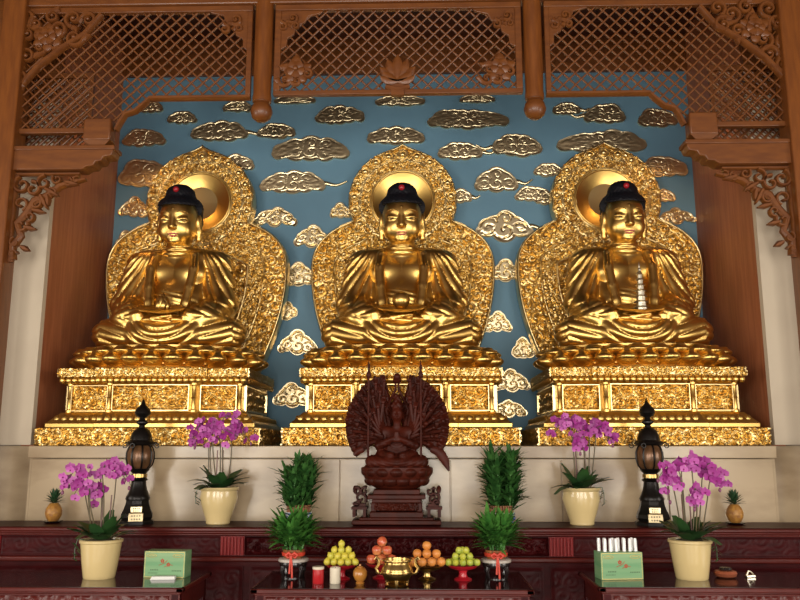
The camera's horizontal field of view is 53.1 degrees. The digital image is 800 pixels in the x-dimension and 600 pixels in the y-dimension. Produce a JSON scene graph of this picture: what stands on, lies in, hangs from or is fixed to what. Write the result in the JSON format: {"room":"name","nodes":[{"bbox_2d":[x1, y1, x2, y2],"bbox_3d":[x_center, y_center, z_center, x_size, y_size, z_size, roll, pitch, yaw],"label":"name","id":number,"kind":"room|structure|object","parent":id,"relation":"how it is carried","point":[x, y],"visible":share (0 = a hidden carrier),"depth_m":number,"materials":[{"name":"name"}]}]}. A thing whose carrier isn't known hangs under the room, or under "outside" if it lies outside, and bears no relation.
{"room":"house of worship","nodes":[
{"label":"house of worship","id":0,"kind":"room"},
{"bbox_2d":[0,445,38,520],"bbox_3d":[-5.618,2.165,7.224,4.780,1.675,0.100,0,-11,1],"label":"wall","id":1,"kind":"structure","parent":0,"point":[14,460],"depth_m":7.22,"materials":[{"name":"beige paint"}]},
{"bbox_2d":[0,103,61,444],"bbox_3d":[-5.661,-0.291,7.564,4.700,3.270,0.070,0,-11,1],"label":"wall","id":2,"kind":"structure","parent":0,"point":[30,274],"depth_m":7.37,"materials":[{"name":"beige paint"}]},
{"bbox_2d":[0,0,65,102],"bbox_3d":[-5.661,-2.612,7.994,4.700,1.450,0.070,0,-11,1],"label":"trim","id":3,"kind":"structure","parent":2,"relation":"attached to","point":[54,62],"depth_m":7.85,"materials":[{"name":"orange wood"}]},
{"bbox_2d":[25,73,95,145],"bbox_3d":[-3.294,-1.748,7.700,0.666,0.915,0.040,0,-11,1],"label":"lattice","id":4,"kind":"object","parent":2,"relation":"attached to","point":[48,78],"visible":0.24,"depth_m":7.71,"materials":[{"name":"orange wood"}]},
{"bbox_2d":[21,16,123,445],"bbox_3d":[-3.350,-0.855,8.472,0.120,4.730,1.630,0,-11,1],"label":"wall","id":5,"kind":"structure","parent":0,"point":[83,215],"depth_m":8.22,"materials":[{"name":"brown wood"}]},
{"bbox_2d":[385,583,408,587],"bbox_3d":[-0.020,1.876,5.269,0.160,0.012,0.160,0,-11,1],"label":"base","id":6,"kind":"object","parent":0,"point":[395,585],"depth_m":5.22,"materials":[{"name":"gold metal"}]},
{"bbox_2d":[106,6,696,41],"bbox_3d":[0.005,-3.275,8.669,6.600,0.100,1.950,0,-11,1],"label":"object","id":7,"kind":"object","parent":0,"point":[445,17],"depth_m":9.12,"materials":[{"name":"brown wood"}]},
{"bbox_2d":[107,72,702,430],"bbox_3d":[0.028,-0.488,9.053,6.601,4.360,0.180,0,-11,1],"label":"wall","id":8,"kind":"structure","parent":0,"point":[302,164],"depth_m":9.19,"materials":[{"name":"blue paint"}]},
{"bbox_2d":[25,446,779,521],"bbox_3d":[0.006,2.253,7.686,6.470,1.670,1.870,0,-11,1],"label":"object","id":9,"kind":"structure","parent":8,"relation":"attached to","point":[172,498],"depth_m":6.87,"materials":[{"name":"beige stone"}]},
{"bbox_2d":[33,367,282,445],"bbox_3d":[-2.238,1.067,7.787,2.048,0.700,1.458,0,-11,1],"label":"plinth","id":10,"kind":"object","parent":9,"relation":"on","point":[102,403],"visible":0.94,"depth_m":7.24,"materials":[{"name":"gold metal"}]},
{"bbox_2d":[69,344,268,371],"bbox_3d":[-2.240,0.604,7.801,1.885,0.211,1.291,0,-11,1],"label":"lotus throne","id":11,"kind":"object","parent":10,"relation":"on","point":[140,355],"visible":0.87,"depth_m":7.30,"materials":[{"name":"gold metal"}]},
{"bbox_2d":[91,184,247,347],"bbox_3d":[-2.230,-0.340,7.986,1.498,1.696,0.961,0,-11,1],"label":"statue","id":12,"kind":"object","parent":11,"relation":"on","point":[202,281],"visible":0.89,"depth_m":7.80,"materials":[{"name":"gold metal"}]},
{"bbox_2d":[136,293,185,313],"bbox_3d":[-2.240,0.032,7.515,0.469,0.208,0.278,0,-11,1],"label":"bud","id":13,"kind":"object","parent":12,"relation":"on","point":[162,305],"visible":1,"depth_m":7.49,"materials":[{"name":"gold metal"}]},
{"bbox_2d":[136,305,185,313],"bbox_3d":[-2.240,0.094,7.512,0.469,0.050,0.297,0,10,1],"label":"bowl","id":14,"kind":"object","parent":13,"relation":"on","point":[157,309],"depth_m":7.48,"materials":[{"name":"gold metal"}]},
{"bbox_2d":[105,144,289,373],"bbox_3d":[-2.219,-0.456,8.817,2.000,2.610,0.188,0,-11,1],"label":"statue backrest halo","id":15,"kind":"object","parent":10,"relation":"on","point":[227,196],"visible":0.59,"depth_m":8.79,"materials":[{"name":"gold metal"}]},
{"bbox_2d":[280,367,521,445],"bbox_3d":[0.021,1.056,7.730,2.140,0.700,1.458,0,-11,1],"label":"plinth","id":16,"kind":"object","parent":9,"relation":"on","point":[469,394],"visible":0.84,"depth_m":7.18,"materials":[{"name":"gold metal"}]},
{"bbox_2d":[300,343,503,367],"bbox_3d":[0.019,0.594,7.744,1.942,0.211,1.291,0,-11,1],"label":"lotus throne","id":17,"kind":"object","parent":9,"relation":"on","point":[389,354],"visible":0.84,"depth_m":7.24,"materials":[{"name":"gold metal"}]},
{"bbox_2d":[321,182,482,345],"bbox_3d":[0.020,-0.351,7.929,1.551,1.696,0.959,0,-11,1],"label":"statue","id":18,"kind":"object","parent":17,"relation":"on","point":[430,277],"visible":0.95,"depth_m":7.75,"materials":[{"name":"gold metal"}]},
{"bbox_2d":[376,291,425,312],"bbox_3d":[0.009,0.019,7.459,0.469,0.212,0.278,0,-11,1],"label":"orb","id":19,"kind":"object","parent":18,"relation":"on","point":[401,300],"visible":1,"depth_m":7.43,"materials":[{"name":"gold metal"}]},
{"bbox_2d":[311,143,494,346],"bbox_3d":[0.030,-0.467,8.760,2.000,2.610,0.188,0,-11,1],"label":"halo","id":20,"kind":"object","parent":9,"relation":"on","point":[432,182],"visible":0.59,"depth_m":8.75,"materials":[{"name":"gold metal"}]},
{"bbox_2d":[515,141,703,353],"bbox_3d":[2.260,-0.477,8.703,2.000,2.610,0.188,0,-11,1],"label":"statue backrest halo","id":21,"kind":"object","parent":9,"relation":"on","point":[577,190],"visible":0.5,"depth_m":8.69,"materials":[{"name":"gold metal"}]},
{"bbox_2d":[533,342,737,370],"bbox_3d":[2.239,0.583,7.687,1.885,0.211,1.291,0,-11,1],"label":"lotus throne","id":22,"kind":"object","parent":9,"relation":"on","point":[611,354],"visible":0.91,"depth_m":7.19,"materials":[{"name":"gold metal"}]},
{"bbox_2d":[553,180,713,346],"bbox_3d":[2.229,-0.361,7.873,1.498,1.696,0.961,0,-11,1],"label":"statue","id":23,"kind":"object","parent":22,"relation":"on","point":[602,278],"visible":0.87,"depth_m":7.69,"materials":[{"name":"gold metal"}]},
{"bbox_2d":[614,263,665,312],"bbox_3d":[2.219,-0.113,7.425,0.469,0.482,0.278,0,-11,1],"label":"pagoda","id":24,"kind":"object","parent":23,"relation":"on","point":[640,306],"visible":1,"depth_m":7.35,"materials":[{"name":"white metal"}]},
{"bbox_2d":[519,366,771,445],"bbox_3d":[2.240,1.046,7.674,2.048,0.700,1.458,0,-11,1],"label":"plinth","id":25,"kind":"object","parent":9,"relation":"on","point":[692,405],"visible":0.95,"depth_m":7.12,"materials":[{"name":"gold metal"}]},
{"bbox_2d":[122,34,686,77],"bbox_3d":[0.027,-2.850,9.480,6.600,0.440,0.200,0,-11,1],"label":"lattice panel","id":26,"kind":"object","parent":8,"relation":"attached to","point":[415,45],"depth_m":9.38,"materials":[{"name":"orange wood"}]},
{"bbox_2d":[485,548,506,559],"bbox_3d":[0.673,1.782,5.614,0.156,0.062,0.156,0,-11,1],"label":"pot","id":27,"kind":"object","parent":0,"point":[491,553],"depth_m":5.55,"materials":[{"name":"ceramic"}]},
{"bbox_2d":[685,7,785,445],"bbox_3d":[3.368,-0.887,8.301,0.120,4.730,1.630,0,-11,1],"label":"wall","id":28,"kind":"structure","parent":0,"point":[725,228],"depth_m":8.02,"materials":[{"name":"brown wood"}]},
{"bbox_2d":[744,95,799,444],"bbox_3d":[5.635,-0.345,7.277,4.700,3.270,0.070,0,-11,1],"label":"wall","id":29,"kind":"structure","parent":0,"point":[774,267],"depth_m":7.20,"materials":[{"name":"beige paint"}]},
{"bbox_2d":[707,65,779,138],"bbox_3d":[3.264,-1.779,7.534,0.666,0.915,0.040,0,-11,1],"label":"lattice","id":30,"kind":"object","parent":29,"relation":"attached to","point":[729,70],"visible":0.29,"depth_m":7.55,"materials":[{"name":"orange wood"}]},
{"bbox_2d":[738,7,775,96],"bbox_3d":[5.635,-2.665,7.707,4.700,1.450,0.070,0,-11,1],"label":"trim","id":31,"kind":"structure","parent":29,"relation":"attached to","point":[746,53],"depth_m":7.66,"materials":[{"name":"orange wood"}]},
{"bbox_2d":[759,445,799,521],"bbox_3d":[5.598,2.112,6.939,4.780,1.675,0.100,0,-11,1],"label":"wall","id":32,"kind":"structure","parent":0,"point":[787,462],"depth_m":7.04,"materials":[{"name":"beige paint"}]},
{"bbox_3d":[-0.133,2.146,2.251,16.000,0.100,13.200,0,-11,1],"label":"floor","id":33,"kind":"structure","parent":0,"visible":0},
{"bbox_2d":[0,0,34,415],"bbox_3d":[-3.620,-0.043,7.123,0.320,5.980,0.300,0,-11,1],"label":"wooden column","id":34,"kind":"structure","parent":33,"relation":"on","point":[13,43],"depth_m":7.32,"materials":[{"name":"orange wood"}]},
{"bbox_2d":[13,145,121,174],"bbox_3d":[-3.155,-1.279,7.353,1.130,0.225,0.195,0,-11,1],"label":"beam","id":35,"kind":"structure","parent":34,"relation":"attached to","point":[85,159],"depth_m":7.27,"materials":[{"name":"orange wood"}]},
{"bbox_2d":[7,172,87,262],"bbox_3d":[-3.197,-0.756,7.234,0.677,0.846,0.070,0,-11,1],"label":"bracket","id":36,"kind":"object","parent":35,"relation":"attached to","point":[36,203],"visible":1,"depth_m":7.25,"materials":[{"name":"orange wood"}]},
{"bbox_2d":[0,571,211,599],"bbox_3d":[-2.398,2.310,5.495,2.005,0.760,0.720,0,-11,1],"label":"table","id":37,"kind":"object","parent":33,"relation":"on","point":[14,585],"visible":1,"depth_m":5.28,"materials":[{"name":"black wood"}]},
{"bbox_2d":[58,456,135,579],"bbox_3d":[-2.134,1.526,5.646,0.478,0.836,0.450,-3,-11,18],"label":"potted orchid","id":38,"kind":"object","parent":37,"relation":"on","point":[100,553],"visible":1,"depth_m":5.60,"materials":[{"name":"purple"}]},
{"bbox_2d":[150,575,175,579],"bbox_3d":[-1.635,1.918,5.527,0.168,0.022,0.058,1,-11,-4],"label":"paper slip","id":39,"kind":"object","parent":37,"relation":"on","point":[167,577],"visible":1,"depth_m":5.51,"materials":[{"name":"white paper"}]},
{"bbox_2d":[143,549,191,577],"bbox_3d":[-1.643,1.862,5.658,0.295,0.180,0.133,-1,-11,5],"label":"box","id":40,"kind":"object","parent":37,"relation":"on","point":[157,562],"visible":0.99,"depth_m":5.60,"materials":[{"name":"green cardboard"}]},
{"bbox_2d":[250,571,533,599],"bbox_3d":[-0.043,2.301,5.445,1.825,0.760,0.780,0,-11,1],"label":"table","id":41,"kind":"object","parent":33,"relation":"on","point":[272,587],"visible":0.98,"depth_m":5.16,"materials":[{"name":"black wood"}]},
{"bbox_2d":[278,556,308,578],"bbox_3d":[-0.751,1.883,5.633,0.212,0.130,0.212,0,-11,1],"label":"plant stand","id":42,"kind":"object","parent":41,"relation":"on","point":[301,563],"visible":0.94,"depth_m":5.56,"materials":[{"name":"wood"}]},
{"bbox_2d":[283,548,304,558],"bbox_3d":[-0.751,1.789,5.650,0.156,0.062,0.156,0,-11,1],"label":"pot","id":43,"kind":"object","parent":42,"relation":"on","point":[295,553],"depth_m":5.59,"materials":[{"name":"ceramic"}]},
{"bbox_2d":[261,503,327,577],"bbox_3d":[-0.758,1.688,5.681,0.508,0.512,0.440,9,-14,-41],"label":"potted plant","id":44,"kind":"object","parent":41,"relation":"on","point":[295,529],"visible":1,"depth_m":5.61,"materials":[{"name":"plant"}]},
{"bbox_2d":[312,566,323,583],"bbox_3d":[-0.549,1.845,5.370,0.079,0.110,0.079,0,-11,1],"label":"candle cup","id":45,"kind":"object","parent":41,"relation":"on","point":[318,571],"visible":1,"depth_m":5.34,"materials":[{"name":"red glass"}]},
{"bbox_2d":[330,567,340,583],"bbox_3d":[-0.435,1.846,5.367,0.072,0.106,0.072,0,-11,1],"label":"candle cup","id":46,"kind":"object","parent":41,"relation":"on","point":[335,572],"visible":1,"depth_m":5.34,"materials":[{"name":"beige wax"}]},
{"bbox_2d":[326,565,355,580],"bbox_3d":[-0.408,1.882,5.542,0.216,0.099,0.216,0,-11,1],"label":"dish","id":47,"kind":"object","parent":41,"relation":"on","point":[344,568],"visible":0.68,"depth_m":5.50,"materials":[{"name":"red plastic"}]},
{"bbox_2d":[337,558,343,565],"bbox_3d":[-0.408,1.811,5.531,0.047,0.054,0.046,7,-12,-31],"label":"lemon","id":48,"kind":"object","parent":47,"relation":"on","point":[340,562],"visible":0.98,"depth_m":5.51,"materials":[{"name":"yellow food"}]},
{"bbox_2d":[326,565,355,569],"bbox_3d":[-0.408,1.851,5.548,0.216,0.036,0.216,0,-11,1],"label":"bowl","id":49,"kind":"object","parent":47,"relation":"on","point":[344,567],"depth_m":5.47,"materials":[{"name":"red plastic"}]},
{"bbox_2d":[353,564,366,583],"bbox_3d":[-0.268,1.835,5.364,0.096,0.127,0.096,0,-11,1],"label":"vase","id":50,"kind":"object","parent":41,"relation":"on","point":[359,573],"visible":1,"depth_m":5.33,"materials":[{"name":"brown ceramic"}]},
{"bbox_2d":[366,563,383,578],"bbox_3d":[-0.126,1.892,5.594,0.230,0.099,0.230,0,-11,1],"label":"dish","id":51,"kind":"object","parent":41,"relation":"on","point":[377,576],"visible":0.37,"depth_m":5.54,"materials":[{"name":"red plastic"}]},
{"bbox_2d":[366,555,376,563],"bbox_3d":[-0.199,1.811,5.587,0.070,0.064,0.071,5,-12,-27],"label":"apple","id":52,"kind":"object","parent":51,"relation":"on","point":[370,558],"visible":0.98,"depth_m":5.56,"materials":[{"name":"red food"}]},
{"bbox_2d":[372,545,381,554],"bbox_3d":[-0.163,1.755,5.605,0.070,0.066,0.070,5,-12,-26],"label":"apple","id":53,"kind":"object","parent":52,"relation":"on","point":[376,550],"visible":1,"depth_m":5.58,"materials":[{"name":"red food"}]},
{"bbox_2d":[377,536,386,546],"bbox_3d":[-0.127,1.698,5.625,0.072,0.071,0.069,1,-11,-8],"label":"apple","id":54,"kind":"object","parent":53,"relation":"on","point":[381,541],"visible":1,"depth_m":5.60,"materials":[{"name":"red food"}]},
{"bbox_2d":[366,563,382,568],"bbox_3d":[-0.126,1.861,5.600,0.230,0.036,0.230,0,-11,1],"label":"bowl","id":55,"kind":"object","parent":51,"relation":"on","point":[369,565],"depth_m":5.52,"materials":[{"name":"red plastic"}]},
{"bbox_2d":[378,554,385,564],"bbox_3d":[-0.125,1.807,5.572,0.070,0.069,0.069,1,-11,-7],"label":"apple","id":56,"kind":"object","parent":51,"relation":"on","point":[381,556],"visible":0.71,"depth_m":5.55,"materials":[{"name":"red food"}]},
{"label":"apple","id":57,"kind":"object","parent":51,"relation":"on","visible":0},
{"bbox_2d":[382,546,391,554],"bbox_3d":[-0.089,1.754,5.603,0.071,0.066,0.069,3,-11,-15],"label":"apple","id":58,"kind":"object","parent":57,"relation":"on","point":[387,550],"visible":1,"depth_m":5.58,"materials":[{"name":"red food"}]},
{"bbox_2d":[374,556,419,587],"bbox_3d":[-0.020,1.789,5.285,0.228,0.190,0.216,9,-14,-41],"label":"incense burner","id":59,"kind":"object","parent":41,"relation":"on","point":[396,572],"visible":1,"depth_m":5.22,"materials":[{"name":"gold metal"}]},
{"bbox_2d":[381,557,412,583],"bbox_3d":[-0.020,1.788,5.285,0.206,0.150,0.206,0,-11,1],"label":"bowl","id":60,"kind":"object","parent":59,"relation":"on","point":[395,570],"depth_m":5.22,"materials":[{"name":"gold metal"}]},
{"bbox_2d":[412,565,441,580],"bbox_3d":[0.186,1.882,5.527,0.220,0.094,0.220,0,-11,1],"label":"dish","id":61,"kind":"object","parent":41,"relation":"on","point":[426,570],"visible":0.84,"depth_m":5.49,"materials":[{"name":"gold metal"}]},
{"bbox_2d":[418,557,426,566],"bbox_3d":[0.152,1.807,5.514,0.064,0.058,0.063,4,-11,-20],"label":"orange","id":62,"kind":"object","parent":61,"relation":"on","point":[422,562],"visible":0.98,"depth_m":5.49,"materials":[{"name":"orange food"}]},
{"bbox_2d":[422,549,430,558],"bbox_3d":[0.185,1.755,5.531,0.062,0.062,0.061,2,-11,-9],"label":"orange","id":63,"kind":"object","parent":62,"relation":"on","point":[426,553],"visible":1,"depth_m":5.51,"materials":[{"name":"orange food"}]},
{"bbox_2d":[422,541,430,549],"bbox_3d":[0.186,1.706,5.554,0.062,0.060,0.064,-7,-13,35],"label":"orange","id":64,"kind":"object","parent":63,"relation":"on","point":[426,545],"visible":1,"depth_m":5.53,"materials":[{"name":"orange food"}]},
{"bbox_2d":[412,565,441,570],"bbox_3d":[0.186,1.853,5.532,0.220,0.036,0.220,0,-11,1],"label":"bowl","id":65,"kind":"object","parent":61,"relation":"on","point":[426,568],"depth_m":5.45,"materials":[{"name":"gold metal"}]},
{"bbox_2d":[427,557,435,566],"bbox_3d":[0.218,1.806,5.513,0.061,0.062,0.063,-3,-11,16],"label":"orange","id":66,"kind":"object","parent":61,"relation":"on","point":[431,561],"visible":1,"depth_m":5.49,"materials":[{"name":"orange food"}]},
{"bbox_2d":[437,557,445,565],"bbox_3d":[0.285,1.807,5.521,0.062,0.062,0.061,2,-11,-10],"label":"orange","id":67,"kind":"object","parent":61,"relation":"on","point":[441,561],"visible":1,"depth_m":5.50,"materials":[{"name":"orange food"}]},
{"bbox_2d":[432,549,440,557],"bbox_3d":[0.252,1.757,5.540,0.064,0.058,0.063,-6,-12,31],"label":"orange","id":68,"kind":"object","parent":67,"relation":"on","point":[436,553],"visible":1,"depth_m":5.52,"materials":[{"name":"orange food"}]},
{"label":"orange","id":69,"kind":"object","parent":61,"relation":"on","visible":0},
{"bbox_2d":[413,549,421,557],"bbox_3d":[0.120,1.757,5.544,0.061,0.062,0.062,-7,-13,33],"label":"orange","id":70,"kind":"object","parent":69,"relation":"on","point":[416,552],"visible":0.81,"depth_m":5.52,"materials":[{"name":"orange food"}]},
{"bbox_2d":[448,565,477,580],"bbox_3d":[0.434,1.878,5.521,0.216,0.099,0.216,0,-11,1],"label":"dish","id":71,"kind":"object","parent":41,"relation":"on","point":[462,576],"visible":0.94,"depth_m":5.48,"materials":[{"name":"red plastic"}]},
{"bbox_2d":[452,559,458,565],"bbox_3d":[0.384,1.811,5.519,0.047,0.049,0.046,-9,-14,39],"label":"guava","id":72,"kind":"object","parent":71,"relation":"on","point":[455,562],"visible":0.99,"depth_m":5.50,"materials":[{"name":"green food"}]},
{"bbox_2d":[448,565,477,570],"bbox_3d":[0.434,1.847,5.527,0.216,0.036,0.216,0,-11,1],"label":"bowl","id":73,"kind":"object","parent":71,"relation":"on","point":[460,568],"depth_m":5.46,"materials":[{"name":"red plastic"}]},
{"bbox_2d":[481,557,510,579],"bbox_3d":[0.673,1.876,5.596,0.212,0.130,0.212,0,-11,1],"label":"plant stand","id":74,"kind":"object","parent":41,"relation":"on","point":[487,564],"visible":0.82,"depth_m":5.52,"materials":[{"name":"wood"}]},
{"bbox_2d":[468,501,530,578],"bbox_3d":[0.684,1.682,5.640,0.463,0.508,0.484,0,-11,1],"label":"bamboo","id":75,"kind":"object","parent":74,"relation":"on","point":[498,529],"visible":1,"depth_m":5.56,"materials":[{"name":"plant"}]},
{"bbox_2d":[0,520,799,599],"bbox_3d":[-0.026,2.340,6.426,6.840,1.040,0.555,0,-11,1],"label":"altar table","id":76,"kind":"object","parent":33,"relation":"on","point":[238,555],"visible":0.58,"depth_m":6.27,"materials":[{"name":"brown wood"}]},
{"bbox_2d":[43,520,62,522],"bbox_3d":[-2.886,1.844,6.652,0.160,0.018,0.160,0,-11,1],"label":"dish","id":77,"kind":"object","parent":76,"relation":"on","point":[45,521],"visible":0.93,"depth_m":6.60,"materials":[{"name":"black paint"}]},
{"bbox_2d":[45,488,66,520],"bbox_3d":[-2.887,1.705,6.684,0.189,0.273,0.193,7,-12,-32],"label":"pineapple","id":78,"kind":"object","parent":77,"relation":"on","point":[53,512],"visible":0.98,"depth_m":6.64,"materials":[{"name":"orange food"}]},
{"bbox_2d":[119,399,159,524],"bbox_3d":[-2.164,1.333,6.659,0.304,1.025,0.287,3,-11,-14],"label":"bronze lantern","id":79,"kind":"object","parent":76,"relation":"on","point":[140,454],"visible":0.98,"depth_m":6.58,"materials":[{"name":"black metal"}]},
{"bbox_2d":[186,409,258,524],"bbox_3d":[-1.494,1.374,6.623,0.553,0.932,0.533,-10,-14,42],"label":"potted orchid","id":80,"kind":"object","parent":76,"relation":"on","point":[218,499],"visible":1,"depth_m":6.57,"materials":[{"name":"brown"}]},
{"bbox_2d":[271,449,326,517],"bbox_3d":[-0.821,1.530,6.571,0.535,0.606,0.462,0,-11,1],"label":"bamboo","id":81,"kind":"object","parent":76,"relation":"on","point":[300,478],"visible":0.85,"depth_m":6.50,"materials":[{"name":"green plant"}]},
{"bbox_2d":[345,360,449,524],"bbox_3d":[-0.025,1.172,6.681,0.884,1.340,0.458,0,-11,1],"label":"statue","id":82,"kind":"object","parent":76,"relation":"on","point":[396,471],"visible":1,"depth_m":6.62,"materials":[{"name":"brown wood"}]},
{"bbox_2d":[475,439,530,522],"bbox_3d":[0.831,1.486,6.547,0.502,0.685,0.456,0,-11,1],"label":"bamboo","id":83,"kind":"object","parent":76,"relation":"on","point":[502,477],"visible":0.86,"depth_m":6.47,"materials":[{"name":"green plant"}]},
{"bbox_2d":[546,413,618,525],"bbox_3d":[1.489,1.371,6.516,0.519,0.899,0.478,-7,-13,33],"label":"potted orchid","id":84,"kind":"object","parent":76,"relation":"on","point":[581,501],"visible":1,"depth_m":6.48,"materials":[{"name":"purple"}]},
{"bbox_2d":[629,398,669,526],"bbox_3d":[2.046,1.313,6.552,0.304,1.025,0.287,-2,-11,8],"label":"bronze lantern","id":85,"kind":"object","parent":76,"relation":"on","point":[652,510],"visible":0.97,"depth_m":6.47,"materials":[{"name":"black metal"}]},
{"bbox_2d":[725,521,745,524],"bbox_3d":[2.730,1.818,6.510,0.160,0.018,0.160,0,-11,1],"label":"dish","id":86,"kind":"object","parent":76,"relation":"on","point":[727,522],"visible":0.92,"depth_m":6.46,"materials":[{"name":"black paint"}]},
{"bbox_2d":[722,489,745,522],"bbox_3d":[2.729,1.679,6.541,0.189,0.273,0.193,7,-12,-32],"label":"pineapple","id":87,"kind":"object","parent":86,"relation":"on","point":[734,512],"visible":1,"depth_m":6.50,"materials":[{"name":"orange food"}]},
{"bbox_2d":[578,571,799,599],"bbox_3d":[2.293,2.286,5.391,2.010,0.770,0.690,0,-11,1],"label":"table","id":88,"kind":"object","parent":33,"relation":"on","point":[654,585],"visible":0.98,"depth_m":5.16,"materials":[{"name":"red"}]},
{"bbox_2d":[594,550,643,579],"bbox_3d":[1.508,1.827,5.521,0.295,0.180,0.143,1,-11,-5],"label":"box","id":89,"kind":"object","parent":88,"relation":"on","point":[620,565],"visible":0.99,"depth_m":5.46,"materials":[{"name":"green cardboard"}]},
{"bbox_2d":[597,538,600,550],"bbox_3d":[1.380,1.785,5.539,0.025,0.265,0.024,0,-11,1],"label":"stick","id":90,"kind":"object","parent":89,"relation":"in","point":[598,539],"visible":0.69,"depth_m":5.55,"materials":[{"name":"white plastic"}]},
{"bbox_2d":[603,538,606,551],"bbox_3d":[1.410,1.778,5.501,0.025,0.265,0.024,1,-10,2],"label":"stick","id":91,"kind":"object","parent":89,"relation":"in","point":[604,539],"visible":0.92,"depth_m":5.51,"materials":[{"name":"white plastic"}]},
{"bbox_2d":[608,538,612,551],"bbox_3d":[1.452,1.779,5.506,0.025,0.265,0.024,0,-11,1],"label":"stick","id":92,"kind":"object","parent":89,"relation":"in","point":[610,539],"visible":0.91,"depth_m":5.51,"materials":[{"name":"white plastic"}]},
{"bbox_2d":[614,538,617,551],"bbox_3d":[1.494,1.780,5.510,0.025,0.265,0.024,-2,-11,1],"label":"stick","id":93,"kind":"object","parent":89,"relation":"in","point":[615,539],"visible":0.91,"depth_m":5.52,"materials":[{"name":"white plastic"}]},
{"bbox_2d":[622,538,625,551],"bbox_3d":[1.547,1.780,5.514,0.025,0.265,0.024,1,-10,2],"label":"stick","id":94,"kind":"object","parent":89,"relation":"in","point":[623,539],"visible":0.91,"depth_m":5.52,"materials":[{"name":"white plastic"}]},
{"bbox_2d":[617,560,630,568],"bbox_3d":[1.524,1.803,5.457,0.101,0.057,0.004,1,-11,-5],"label":"print","id":95,"kind":"object","parent":89,"relation":"on","point":[626,566],"depth_m":5.46},
{"bbox_2d":[628,538,631,551],"bbox_3d":[1.589,1.781,5.519,0.025,0.265,0.024,0,-11,1],"label":"stick","id":96,"kind":"object","parent":89,"relation":"in","point":[629,539],"visible":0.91,"depth_m":5.52,"materials":[{"name":"white plastic"}]},
{"bbox_2d":[633,538,636,550],"bbox_3d":[1.631,1.782,5.523,0.025,0.265,0.024,-2,-11,1],"label":"stick","id":97,"kind":"object","parent":89,"relation":"in","point":[634,539],"visible":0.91,"depth_m":5.53,"materials":[{"name":"white plastic"}]},
{"bbox_2d":[656,450,732,580],"bbox_3d":[2.033,1.486,5.570,0.515,0.868,0.456,0,-11,1],"label":"potted orchid","id":98,"kind":"object","parent":88,"relation":"on","point":[690,553],"visible":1,"depth_m":5.50,"materials":[{"name":"purple"}]},
{"bbox_2d":[713,566,737,578],"bbox_3d":[2.258,1.887,5.553,0.156,0.072,0.156,0,-11,1],"label":"dish","id":99,"kind":"object","parent":88,"relation":"on","point":[727,572],"visible":1,"depth_m":5.51,"materials":[{"name":"orange ceramic"}]},
{"bbox_2d":[745,570,755,577],"bbox_3d":[2.426,1.897,5.546,0.070,0.050,0.030,3,-11,-15],"label":"metal clip","id":100,"kind":"object","parent":88,"relation":"on","point":[751,575],"visible":1,"depth_m":5.54,"materials":[{"name":"silver metal"}]},
{"bbox_2d":[770,0,799,350],"bbox_3d":[3.577,-0.077,6.940,0.320,5.980,0.300,0,-11,1],"label":"wooden column","id":101,"kind":"structure","parent":33,"relation":"on","point":[787,12],"depth_m":7.18,"materials":[{"name":"orange wood"}]},
{"bbox_2d":[679,138,790,169],"bbox_3d":[3.113,-1.308,7.193,1.130,0.225,0.195,0,-11,1],"label":"beam","id":102,"kind":"structure","parent":101,"relation":"attached to","point":[714,154],"depth_m":7.12,"materials":[{"name":"orange wood"}]},
{"bbox_2d":[714,165,796,257],"bbox_3d":[3.154,-0.786,7.072,0.677,0.846,0.070,0,-11,1],"label":"bracket","id":103,"kind":"object","parent":102,"relation":"attached to","point":[766,197],"visible":1,"depth_m":7.08,"materials":[{"name":"orange wood"}]},
{"bbox_3d":[-0.023,-3.756,7.666,16.000,1.520,0.200,0,-11,1],"label":"wall","id":104,"kind":"structure","parent":0,"visible":0},
{"bbox_2d":[19,5,253,144],"bbox_3d":[-2.561,-2.097,7.446,2.356,1.411,0.179,0,-11,1],"label":"lattice screen","id":105,"kind":"object","parent":104,"relation":"attached to","point":[49,43],"visible":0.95,"depth_m":7.49,"materials":[{"name":"orange wood"}]},
{"bbox_2d":[250,0,273,122],"bbox_3d":[-1.276,-2.315,7.482,0.204,1.380,0.204,0,-11,1],"label":"post","id":106,"kind":"object","parent":104,"relation":"hanging from","point":[261,110],"visible":1,"depth_m":7.39,"materials":[{"name":"orange wood"}]},
{"bbox_2d":[29,0,579,9],"bbox_3d":[-0.022,-2.895,7.562,7.440,0.230,0.130,0,-11,1],"label":"trim","id":107,"kind":"structure","parent":104,"relation":"attached to","point":[32,3],"depth_m":7.53,"materials":[{"name":"orange wood"}]},
{"bbox_2d":[273,1,522,97],"bbox_3d":[-0.023,-2.332,7.418,2.300,0.930,0.129,0,-11,1],"label":"lattice screen","id":108,"kind":"object","parent":104,"relation":"hanging from","point":[397,75],"visible":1,"depth_m":7.44,"materials":[{"name":"orange wood"}]},
{"bbox_2d":[522,0,545,120],"bbox_3d":[1.233,-2.327,7.419,0.204,1.380,0.204,0,-11,1],"label":"post","id":109,"kind":"object","parent":104,"relation":"hanging from","point":[534,108],"visible":1,"depth_m":7.33,"materials":[{"name":"orange wood"}]},
{"bbox_2d":[543,0,785,138],"bbox_3d":[2.516,-2.121,7.317,2.356,1.411,0.179,0,-11,1],"label":"lattice screen","id":110,"kind":"object","parent":104,"relation":"attached to","point":[758,26],"visible":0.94,"depth_m":7.36,"materials":[{"name":"orange wood"}]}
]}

